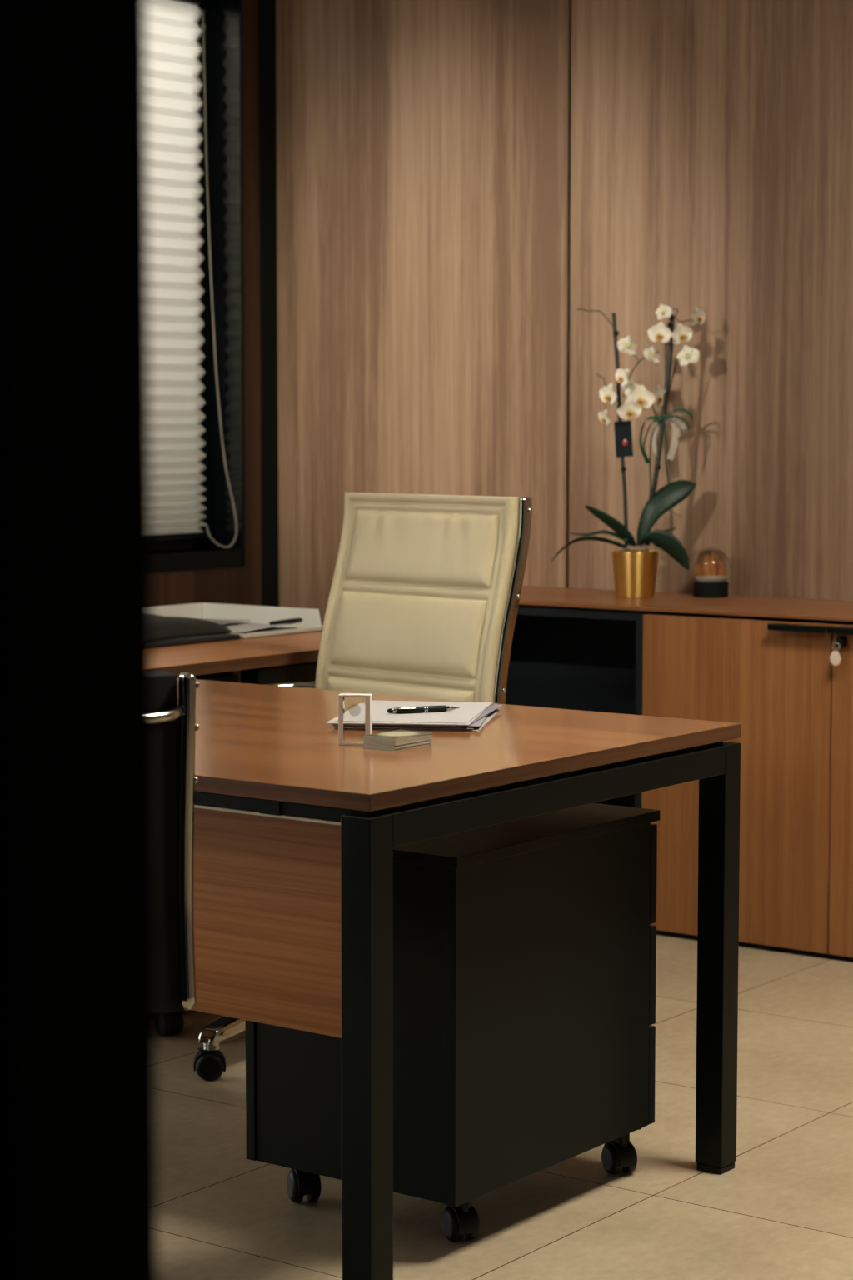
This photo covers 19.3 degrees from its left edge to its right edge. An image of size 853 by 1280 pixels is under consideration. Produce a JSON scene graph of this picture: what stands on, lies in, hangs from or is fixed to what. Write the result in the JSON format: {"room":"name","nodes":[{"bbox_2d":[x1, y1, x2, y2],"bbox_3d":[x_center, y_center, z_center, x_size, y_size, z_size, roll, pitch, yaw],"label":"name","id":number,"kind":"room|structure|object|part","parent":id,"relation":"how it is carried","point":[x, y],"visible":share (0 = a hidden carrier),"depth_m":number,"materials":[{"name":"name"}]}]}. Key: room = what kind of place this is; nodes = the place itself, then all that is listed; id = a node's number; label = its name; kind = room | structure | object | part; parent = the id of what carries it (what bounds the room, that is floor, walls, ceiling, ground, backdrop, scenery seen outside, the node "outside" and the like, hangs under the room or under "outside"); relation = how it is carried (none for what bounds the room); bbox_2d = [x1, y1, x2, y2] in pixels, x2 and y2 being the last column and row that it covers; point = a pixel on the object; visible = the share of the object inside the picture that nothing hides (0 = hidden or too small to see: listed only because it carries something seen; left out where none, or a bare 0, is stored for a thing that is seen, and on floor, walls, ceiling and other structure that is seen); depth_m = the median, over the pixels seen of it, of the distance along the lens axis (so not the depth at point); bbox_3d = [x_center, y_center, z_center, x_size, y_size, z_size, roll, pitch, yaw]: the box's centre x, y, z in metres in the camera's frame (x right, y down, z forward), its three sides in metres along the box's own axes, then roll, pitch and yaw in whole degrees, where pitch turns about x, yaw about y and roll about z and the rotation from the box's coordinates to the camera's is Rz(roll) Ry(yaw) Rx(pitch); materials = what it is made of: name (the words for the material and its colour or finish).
{"room":"office","nodes":[
{"label":"office","id":0,"kind":"room"},
{"bbox_2d":[0,0,157,1279],"bbox_3d":[-0.797,-0.281,1.498,6.690,2.750,0.080,4,6,37],"label":"wall","id":1,"kind":"structure","parent":0,"point":[78,1157],"depth_m":1.03,"materials":[{"name":"black"}]},
{"bbox_2d":[150,0,261,683],"bbox_3d":[-1.962,-0.611,5.351,0.200,2.750,4.888,4,6,37],"label":"wall","id":2,"kind":"structure","parent":0,"point":[235,585],"depth_m":7.11,"materials":[{"name":"brown wood"}]},
{"bbox_2d":[150,0,245,572],"bbox_3d":[-1.036,-1.000,6.515,0.158,1.683,1.529,4,6,37],"label":"window","id":3,"kind":"structure","parent":2,"relation":"in","point":[222,18],"depth_m":7.11,"materials":[{"name":"black"}]},
{"bbox_2d":[145,0,207,539],"bbox_3d":[-1.061,-1.005,6.522,0.028,1.525,1.430,4,6,37],"label":"blind","id":4,"kind":"object","parent":3,"relation":"attached to","point":[173,67],"visible":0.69,"depth_m":7.00,"materials":[{"name":"fabric"}]},
{"bbox_3d":[-1.062,-0.252,6.585,0.024,0.014,1.427,4,6,37],"label":"rail","id":5,"kind":"part","parent":4,"relation":"part of","materials":[{"name":"black metal"}]},
{"bbox_3d":[-1.061,-1.750,6.458,0.028,0.030,1.430,4,6,37],"label":"head rail","id":6,"kind":"part","parent":4,"relation":"part of","materials":[{"name":"black"}]},
{"bbox_3d":[-1.085,-1.004,6.554,0.035,1.583,1.505,4,6,37],"label":"sash","id":7,"kind":"part","parent":3,"relation":"part of","materials":[{"name":"black metal"}]},
{"bbox_3d":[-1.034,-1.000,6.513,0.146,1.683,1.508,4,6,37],"label":"sill","id":8,"kind":"part","parent":3,"relation":"part of","materials":[{"name":"black"}]},
{"bbox_2d":[201,10,237,548],"bbox_3d":[-0.582,-1.008,7.052,0.095,1.502,0.022,-2,5,-21],"label":"pull cord","id":9,"kind":"object","parent":3,"relation":"hanging from","point":[203,26],"visible":1,"depth_m":7.04,"materials":[{"name":"beige plastic"}]},
{"bbox_2d":[258,0,279,606],"bbox_3d":[-0.453,-0.769,7.199,0.004,2.750,0.072,4,6,37],"label":"trim","id":10,"kind":"structure","parent":2,"relation":"attached to","point":[267,8],"depth_m":7.18,"materials":[{"name":"black"}]},
{"bbox_2d":[155,935,852,1279],"bbox_3d":[0.231,1.018,2.918,7.400,0.080,7.200,4,6,37],"label":"floor","id":11,"kind":"structure","parent":0,"point":[784,1211],"depth_m":4.01,"materials":[{"name":"beige tile"}]},
{"bbox_2d":[151,670,199,1013],"bbox_3d":[-0.676,0.486,3.333,0.643,0.909,0.663,-2,5,-26],"label":"chair","id":12,"kind":"object","parent":11,"relation":"on","point":[173,708],"visible":0.2,"depth_m":3.21,"materials":[{"name":"black leather"}]},
{"bbox_3d":[-0.558,0.269,3.122,0.530,0.442,0.067,-2,5,-26],"label":"backrest","id":13,"kind":"part","parent":12,"relation":"part of","materials":[{"name":"black leather"}]},
{"bbox_3d":[-0.309,0.260,3.222,0.022,0.438,0.042,-2,5,-26],"label":"rail","id":14,"kind":"part","parent":12,"relation":"part of","materials":[{"name":"silver metal"}]},
{"bbox_2d":[155,671,238,1014],"bbox_3d":[-0.794,0.411,5.351,0.698,0.712,0.405,4,6,37],"label":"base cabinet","id":15,"kind":"object","parent":11,"relation":"on","point":[230,677],"visible":0.08,"depth_m":5.24,"materials":[{"name":"black"}]},
{"bbox_3d":[-0.521,0.197,5.128,0.018,0.222,0.395,4,6,37],"label":"drawer","id":16,"kind":"part","parent":15,"relation":"part of","materials":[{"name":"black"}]},
{"bbox_2d":[151,630,322,684],"bbox_3d":[-0.613,0.378,5.587,0.763,0.739,1.028,4,6,37],"label":"desk","id":17,"kind":"object","parent":11,"relation":"on","point":[287,657],"visible":0.23,"depth_m":5.35,"materials":[{"name":"laminate"}]},
{"bbox_2d":[151,633,239,648],"bbox_3d":[-0.637,-0.004,5.639,0.300,0.012,0.320,4,6,37],"label":"folder","id":18,"kind":"object","parent":17,"relation":"on","point":[224,637],"visible":0.27,"depth_m":5.56,"materials":[{"name":"black"}]},
{"bbox_2d":[150,614,231,640],"bbox_3d":[-0.639,-0.037,5.642,0.270,0.050,0.300,3,6,35],"label":"folder","id":19,"kind":"object","parent":18,"relation":"on","point":[163,627],"visible":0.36,"depth_m":5.59,"materials":[{"name":"black leather"}]},
{"bbox_2d":[150,602,323,639],"bbox_3d":[-0.481,-0.047,5.917,0.392,0.050,0.292,4,6,37],"label":"document tray","id":20,"kind":"object","parent":17,"relation":"on","point":[257,614],"visible":0.52,"depth_m":6.03,"materials":[{"name":"grey plastic"}]},
{"bbox_2d":[196,618,250,624],"bbox_3d":[-0.552,-0.043,5.954,0.190,0.004,0.200,3,6,31],"label":"paper sheet","id":21,"kind":"object","parent":20,"relation":"in","point":[221,622],"visible":0.24,"depth_m":5.98,"materials":[{"name":"grey paper"}]},
{"bbox_2d":[230,627,296,634],"bbox_3d":[-0.489,-0.027,5.915,0.300,0.004,0.210,4,6,37],"label":"paper sheet","id":22,"kind":"object","parent":20,"relation":"in","point":[269,629],"visible":0.2,"depth_m":5.86,"materials":[{"name":"grey paper"}]},
{"bbox_2d":[221,621,301,632],"bbox_3d":[-0.439,-0.036,5.889,0.210,0.014,0.200,5,7,43],"label":"paper sheet","id":23,"kind":"object","parent":22,"relation":"on","point":[235,627],"visible":0.64,"depth_m":5.89,"materials":[{"name":"grey paper"}]},
{"bbox_2d":[269,617,303,624],"bbox_3d":[-0.330,-0.043,5.877,0.012,0.012,0.122,3,6,34],"label":"pen","id":24,"kind":"object","parent":20,"relation":"in","point":[298,619],"visible":1,"depth_m":5.87,"materials":[{"name":"black plastic"}]},
{"bbox_3d":[-0.215,0.041,5.529,0.030,0.008,0.538,4,6,37],"label":"spacer rail","id":25,"kind":"part","parent":17,"relation":"part of","materials":[{"name":"black"}]},
{"bbox_2d":[155,492,532,1080],"bbox_3d":[-0.205,0.262,4.923,0.680,1.083,0.732,5,7,45],"label":"office chair","id":26,"kind":"object","parent":11,"relation":"on","point":[426,591],"visible":0.34,"depth_m":5.03,"materials":[{"name":"beige leather"}]},
{"bbox_3d":[-0.328,0.724,4.799,0.055,0.069,0.308,3,6,35],"label":"arm","id":27,"kind":"part","parent":26,"relation":"part of","materials":[{"name":"silver metal"}]},
{"bbox_3d":[-0.387,0.227,5.150,0.096,0.258,0.429,5,7,45],"label":"armrest","id":28,"kind":"part","parent":26,"relation":"part of","materials":[{"name":"silver metal"}]},
{"bbox_3d":[-0.038,0.000,5.075,0.500,0.587,0.151,5,7,45],"label":"backrest","id":29,"kind":"part","parent":26,"relation":"part of","materials":[{"name":"beige leather"}]},
{"bbox_3d":[-0.006,0.073,4.759,0.021,0.675,0.612,5,7,44],"label":"rail","id":30,"kind":"part","parent":26,"relation":"part of","materials":[{"name":"silver metal"}]},
{"bbox_2d":[245,803,659,1241],"bbox_3d":[0.048,0.584,3.991,0.409,0.600,0.562,4,6,37],"label":"pedestal","id":31,"kind":"object","parent":11,"relation":"on","point":[525,949],"visible":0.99,"depth_m":3.81,"materials":[{"name":"black laminate"}]},
{"bbox_3d":[-0.114,0.543,4.094,0.018,0.500,0.536,4,6,37],"label":"panel","id":32,"kind":"part","parent":31,"relation":"part of","materials":[{"name":"black laminate"}]},
{"bbox_3d":[-0.114,0.570,3.773,0.368,0.500,0.012,4,6,37],"label":"panel","id":33,"kind":"part","parent":31,"relation":"part of","materials":[{"name":"black laminate"}]},
{"bbox_3d":[0.195,0.562,3.864,0.018,0.500,0.536,4,6,37],"label":"panel","id":34,"kind":"part","parent":31,"relation":"part of","materials":[{"name":"black laminate"}]},
{"bbox_3d":[0.208,0.702,4.217,0.403,0.160,0.020,4,6,37],"label":"drawer","id":35,"kind":"part","parent":31,"relation":"part of","materials":[{"name":"black laminate"}]},
{"bbox_3d":[0.208,0.537,4.203,0.403,0.162,0.020,4,6,37],"label":"drawer","id":36,"kind":"part","parent":31,"relation":"part of","materials":[{"name":"black laminate"}]},
{"bbox_3d":[0.208,0.370,4.189,0.403,0.162,0.020,4,6,37],"label":"drawer","id":37,"kind":"part","parent":31,"relation":"part of","materials":[{"name":"black laminate"}]},
{"bbox_2d":[177,677,741,1279],"bbox_3d":[-0.499,0.492,4.247,1.792,0.740,0.983,4,6,37],"label":"desk","id":38,"kind":"object","parent":11,"relation":"on","point":[297,830],"visible":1,"depth_m":3.52,"materials":[{"name":"laminate"}]},
{"bbox_3d":[-0.740,0.356,3.872,1.638,0.292,0.018,4,6,37],"label":"modesty panel","id":39,"kind":"part","parent":38,"relation":"part of","materials":[{"name":"laminate"}]},
{"bbox_2d":[338,693,372,745],"bbox_3d":[-0.108,0.121,3.800,0.049,0.076,0.022,1,5,7],"label":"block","id":40,"kind":"object","parent":38,"relation":"on","point":[355,710],"visible":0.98,"depth_m":3.79,"materials":[{"name":"white"}]},
{"bbox_3d":[-0.079,0.579,3.358,0.050,0.696,0.050,4,6,37],"label":"leg","id":41,"kind":"part","parent":38,"relation":"part of","materials":[{"name":"black metal"}]},
{"bbox_2d":[363,744,431,750],"bbox_3d":[-0.044,0.160,3.780,0.060,0.002,0.092,4,6,37],"label":"business card","id":42,"kind":"object","parent":38,"relation":"on","point":[427,744],"visible":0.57,"depth_m":3.75,"materials":[{"name":"white paper"}]},
{"bbox_2d":[362,743,431,749],"bbox_3d":[-0.044,0.158,3.780,0.060,0.002,0.092,4,6,37],"label":"business card","id":43,"kind":"object","parent":42,"relation":"on","point":[427,743],"visible":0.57,"depth_m":3.75,"materials":[{"name":"white paper"}]},
{"bbox_2d":[364,741,432,749],"bbox_3d":[-0.043,0.157,3.780,0.060,0.002,0.092,4,6,36],"label":"business card","id":44,"kind":"object","parent":43,"relation":"on","point":[430,742],"visible":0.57,"depth_m":3.75,"materials":[{"name":"white paper"}]},
{"bbox_2d":[363,740,431,748],"bbox_3d":[-0.044,0.155,3.780,0.060,0.002,0.092,4,6,37],"label":"business card","id":45,"kind":"object","parent":44,"relation":"on","point":[428,741],"visible":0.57,"depth_m":3.75,"materials":[{"name":"white paper"}]},
{"bbox_2d":[362,740,431,746],"bbox_3d":[-0.044,0.154,3.780,0.060,0.002,0.092,4,6,37],"label":"business card","id":46,"kind":"object","parent":45,"relation":"on","point":[427,740],"visible":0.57,"depth_m":3.75,"materials":[{"name":"white paper"}]},
{"bbox_2d":[364,738,432,745],"bbox_3d":[-0.043,0.152,3.780,0.060,0.002,0.092,4,6,36],"label":"business card","id":47,"kind":"object","parent":46,"relation":"on","point":[432,738],"visible":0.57,"depth_m":3.75,"materials":[{"name":"beige paper"}]},
{"bbox_2d":[363,737,431,744],"bbox_3d":[-0.043,0.150,3.779,0.060,0.002,0.092,4,6,37],"label":"business card","id":48,"kind":"object","parent":47,"relation":"on","point":[430,737],"visible":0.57,"depth_m":3.75,"materials":[{"name":"beige paper"}]},
{"bbox_2d":[364,736,432,743],"bbox_3d":[-0.043,0.149,3.780,0.060,0.002,0.092,4,6,36],"label":"business card","id":49,"kind":"object","parent":48,"relation":"on","point":[429,737],"visible":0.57,"depth_m":3.75,"materials":[{"name":"beige paper"}]},
{"bbox_2d":[363,735,432,742],"bbox_3d":[-0.043,0.147,3.779,0.060,0.002,0.092,4,6,36],"label":"business card","id":50,"kind":"object","parent":49,"relation":"on","point":[427,736],"visible":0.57,"depth_m":3.75,"materials":[{"name":"beige paper"}]},
{"bbox_2d":[363,734,432,741],"bbox_3d":[-0.043,0.146,3.780,0.060,0.002,0.092,4,6,37],"label":"business card","id":51,"kind":"object","parent":50,"relation":"on","point":[431,734],"visible":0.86,"depth_m":3.75,"materials":[{"name":"beige paper"}]},
{"bbox_2d":[363,733,431,740],"bbox_3d":[-0.043,0.144,3.779,0.060,0.002,0.092,4,6,36],"label":"business card","id":52,"kind":"object","parent":51,"relation":"on","point":[430,733],"visible":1,"depth_m":3.75,"materials":[{"name":"beige paper"}]},
{"bbox_2d":[364,729,432,739],"bbox_3d":[-0.043,0.142,3.779,0.060,0.002,0.092,4,6,37],"label":"business card","id":53,"kind":"object","parent":52,"relation":"on","point":[397,734],"visible":1,"depth_m":3.77,"materials":[{"name":"beige paper"}]},
{"bbox_2d":[372,710,499,731],"bbox_3d":[-0.001,0.131,4.124,0.210,0.001,0.297,1,5,8],"label":"paper sheet","id":54,"kind":"object","parent":38,"relation":"on","point":[492,714],"visible":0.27,"depth_m":3.98,"materials":[{"name":"grey paper"}]},
{"bbox_2d":[333,709,497,729],"bbox_3d":[-0.015,0.128,4.139,0.210,0.002,0.297,1,5,13],"label":"paper sheet","id":55,"kind":"object","parent":54,"relation":"on","point":[496,709],"visible":0.12,"depth_m":3.98,"materials":[{"name":"grey paper"}]},
{"bbox_2d":[372,725,475,729],"bbox_3d":[-0.012,0.128,4.122,0.210,0.001,0.297,1,5,7],"label":"paper sheet","id":56,"kind":"object","parent":55,"relation":"on","point":[373,727],"visible":0.16,"depth_m":3.98,"materials":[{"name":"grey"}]},
{"bbox_2d":[331,724,462,728],"bbox_3d":[-0.020,0.125,4.138,0.210,0.002,0.297,1,5,11],"label":"paper sheet","id":57,"kind":"object","parent":56,"relation":"on","point":[332,724],"visible":0.15,"depth_m":3.98,"materials":[{"name":"grey paper"}]},
{"bbox_2d":[372,714,488,726],"bbox_3d":[-0.004,0.124,4.128,0.210,0.001,0.297,0,5,6],"label":"paper sheet","id":58,"kind":"object","parent":57,"relation":"on","point":[479,722],"visible":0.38,"depth_m":3.99,"materials":[{"name":"grey paper"}]},
{"bbox_2d":[325,715,457,726],"bbox_3d":[-0.033,0.122,4.130,0.210,0.001,0.297,1,5,9],"label":"paper sheet","id":59,"kind":"object","parent":58,"relation":"on","point":[333,721],"visible":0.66,"depth_m":3.98,"materials":[{"name":"grey paper"}]},
{"bbox_2d":[462,704,503,725],"bbox_3d":[-0.004,0.121,4.132,0.210,0.001,0.297,1,5,12],"label":"paper sheet","id":60,"kind":"object","parent":59,"relation":"on","point":[492,707],"visible":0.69,"depth_m":4.17,"materials":[{"name":"grey paper"}]},
{"bbox_2d":[372,707,487,725],"bbox_3d":[-0.016,0.121,4.119,0.210,0.001,0.297,1,5,8],"label":"paper sheet","id":61,"kind":"object","parent":60,"relation":"on","point":[470,722],"visible":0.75,"depth_m":3.98,"materials":[{"name":"grey paper"}]},
{"bbox_2d":[336,700,493,723],"bbox_3d":[-0.016,0.118,4.136,0.210,0.001,0.297,1,5,10],"label":"paper sheet","id":62,"kind":"object","parent":61,"relation":"on","point":[467,712],"visible":0.76,"depth_m":4.10,"materials":[{"name":"grey paper"}]},
{"bbox_2d":[387,705,459,713],"bbox_3d":[-0.004,0.114,4.114,0.128,0.012,0.014,-2,5,-21],"label":"ballpoint pen","id":63,"kind":"object","parent":62,"relation":"on","point":[425,708],"visible":1,"depth_m":4.11,"materials":[{"name":"black plastic"}]},
{"bbox_3d":[-0.507,0.152,4.207,1.768,0.009,0.931,4,6,37],"label":"spacer rail","id":64,"kind":"part","parent":38,"relation":"part of","materials":[{"name":"black"}]},
{"bbox_3d":[0.477,0.515,4.103,0.050,0.696,0.050,4,6,37],"label":"leg","id":65,"kind":"part","parent":38,"relation":"part of","materials":[{"name":"black metal"}]},
{"bbox_2d":[505,585,852,962],"bbox_3d":[1.149,0.331,5.825,2.800,0.792,0.503,4,6,37],"label":"credenza","id":66,"kind":"object","parent":11,"relation":"on","point":[761,664],"visible":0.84,"depth_m":5.85,"materials":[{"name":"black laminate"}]},
{"bbox_2d":[550,304,705,598],"bbox_3d":[0.502,-0.474,6.295,0.390,0.733,0.122,0,5,-3],"label":"potted orchid","id":67,"kind":"object","parent":66,"relation":"on","point":[635,572],"visible":1,"depth_m":6.28,"materials":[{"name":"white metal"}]},
{"bbox_3d":[0.445,-0.555,6.268,0.006,0.034,0.049,-22,40,-23],"label":"flower","id":68,"kind":"part","parent":67,"relation":"part of","materials":[{"name":"beige plant"}]},
{"bbox_3d":[0.455,-0.612,6.262,0.007,0.044,0.063,-16,26,-38],"label":"flower","id":69,"kind":"part","parent":67,"relation":"part of","materials":[{"name":"white plant"}]},
{"bbox_3d":[0.486,-0.528,6.292,0.046,0.584,0.010,0,5,0],"label":"stem","id":70,"kind":"part","parent":67,"relation":"part of","materials":[{"name":"green plant"}]},
{"bbox_3d":[0.490,-0.656,6.258,0.006,0.038,0.055,-3,41,-35],"label":"flower","id":71,"kind":"part","parent":67,"relation":"part of","materials":[{"name":"beige plant"}]},
{"bbox_2d":[621,440,628,445],"bbox_3d":[0.497,-0.495,6.281,0.016,0.016,0.005,-5,6,-8],"label":"print","id":72,"kind":"object","parent":67,"relation":"attached to","point":[623,442],"depth_m":6.28,"materials":[{"name":"red"}]},
{"bbox_3d":[0.501,-0.735,6.257,0.056,0.039,0.006,9,-4,-25],"label":"flower","id":73,"kind":"part","parent":67,"relation":"part of","materials":[{"name":"beige plant"}]},
{"bbox_3d":[0.506,-0.572,6.239,0.063,0.044,0.007,-8,26,6],"label":"flower","id":74,"kind":"part","parent":67,"relation":"part of","materials":[{"name":"beige plant"}]},
{"bbox_3d":[0.515,-0.630,6.276,0.045,0.031,0.005,1,0,10],"label":"flower","id":75,"kind":"part","parent":67,"relation":"part of","materials":[{"name":"beige plant"}]},
{"bbox_3d":[0.527,-0.167,6.323,0.122,0.116,0.122,0,5,0],"label":"pot","id":76,"kind":"part","parent":67,"relation":"part of","materials":[{"name":"gold metal"}]},
{"bbox_3d":[0.535,-0.603,6.246,0.070,0.049,0.008,5,18,8],"label":"flower","id":77,"kind":"part","parent":67,"relation":"part of","materials":[{"name":"beige plant"}]},
{"bbox_3d":[0.564,-0.714,6.269,0.050,0.035,0.006,15,-23,-30],"label":"flower","id":78,"kind":"part","parent":67,"relation":"part of","materials":[{"name":"beige plant"}]},
{"bbox_3d":[0.583,-0.609,6.268,0.007,0.043,0.061,17,9,39],"label":"flower","id":79,"kind":"part","parent":67,"relation":"part of","materials":[{"name":"white plant"}]},
{"bbox_3d":[0.581,-0.762,6.238,0.063,0.044,0.007,8,15,17],"label":"flower","id":80,"kind":"part","parent":67,"relation":"part of","materials":[{"name":"beige plant"}]},
{"bbox_3d":[0.587,-0.521,6.295,0.070,0.569,0.019,1,5,11],"label":"stem","id":81,"kind":"part","parent":67,"relation":"part of","materials":[{"name":"green plant"}]},
{"bbox_3d":[0.593,-0.472,6.298,0.083,0.471,0.028,1,5,15],"label":"stem","id":82,"kind":"part","parent":67,"relation":"part of","materials":[{"name":"green plant"}]},
{"bbox_3d":[0.593,-0.820,6.264,0.045,0.031,0.005,-9,10,30],"label":"flower","id":83,"kind":"part","parent":67,"relation":"part of","materials":[{"name":"beige plant"}]},
{"bbox_3d":[0.635,-0.760,6.234,0.060,0.041,0.007,-12,14,-19],"label":"flower","id":84,"kind":"part","parent":67,"relation":"part of","materials":[{"name":"beige plant"}]},
{"bbox_3d":[0.654,-0.709,6.260,0.060,0.041,0.007,-14,-4,16],"label":"flower","id":85,"kind":"part","parent":67,"relation":"part of","materials":[{"name":"beige plant"}]},
{"bbox_3d":[0.679,-0.806,6.246,0.006,0.037,0.053,4,12,42],"label":"flower","id":86,"kind":"part","parent":67,"relation":"part of","materials":[{"name":"beige plant"}]},
{"bbox_3d":[1.153,-0.050,5.798,2.792,0.007,0.432,4,6,37],"label":"gap rail","id":87,"kind":"part","parent":66,"relation":"part of","materials":[{"name":"black"}]},
{"bbox_2d":[692,548,730,597],"bbox_3d":[0.718,-0.171,6.320,0.097,0.123,0.097,0,5,0],"label":"snow globe","id":88,"kind":"object","parent":66,"relation":"on","point":[711,567],"visible":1,"depth_m":6.29,"materials":[{"name":"black"}]},
{"bbox_3d":[0.718,-0.183,6.319,0.097,0.097,0.097,0,5,0],"label":"glass","id":89,"kind":"part","parent":88,"relation":"part of","materials":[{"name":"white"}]},
{"bbox_3d":[0.724,0.330,5.877,0.501,0.759,0.018,4,6,37],"label":"door","id":90,"kind":"part","parent":66,"relation":"part of","materials":[{"name":"laminate"}]},
{"bbox_3d":[0.851,-0.027,5.721,0.148,0.014,0.030,4,6,37],"label":"handle","id":91,"kind":"part","parent":66,"relation":"part of","materials":[{"name":"black metal"}]},
{"bbox_2d":[828,637,841,670],"bbox_3d":[0.924,0.033,5.659,0.031,0.076,0.007,4,6,37],"label":"key","id":92,"kind":"object","parent":66,"relation":"hanging from","point":[835,657],"visible":1,"depth_m":5.66,"materials":[{"name":"silver metal"}]},
{"bbox_3d":[0.976,-0.019,5.628,0.154,0.014,0.030,4,6,37],"label":"handle","id":93,"kind":"part","parent":66,"relation":"part of","materials":[{"name":"black metal"}]},
{"bbox_3d":[1.129,0.355,5.576,0.501,0.759,0.018,4,6,37],"label":"door","id":94,"kind":"part","parent":66,"relation":"part of","materials":[{"name":"laminate"}]},
{"bbox_2d":[275,0,852,682],"bbox_3d":[2.143,-0.618,5.429,6.690,2.750,0.180,4,6,37],"label":"wall","id":95,"kind":"structure","parent":0,"point":[457,180],"depth_m":6.62,"materials":[{"name":"brown wood"}]},
{"bbox_3d":[-0.025,-0.747,6.937,1.000,2.750,0.018,4,6,37],"label":"wall panel","id":96,"kind":"part","parent":95,"relation":"part of","materials":[{"name":"brown wood"}]},
{"bbox_3d":[0.783,-0.696,6.338,0.996,2.750,0.018,4,6,37],"label":"wall panel","id":97,"kind":"part","parent":95,"relation":"part of","materials":[{"name":"brown wood"}]}
]}

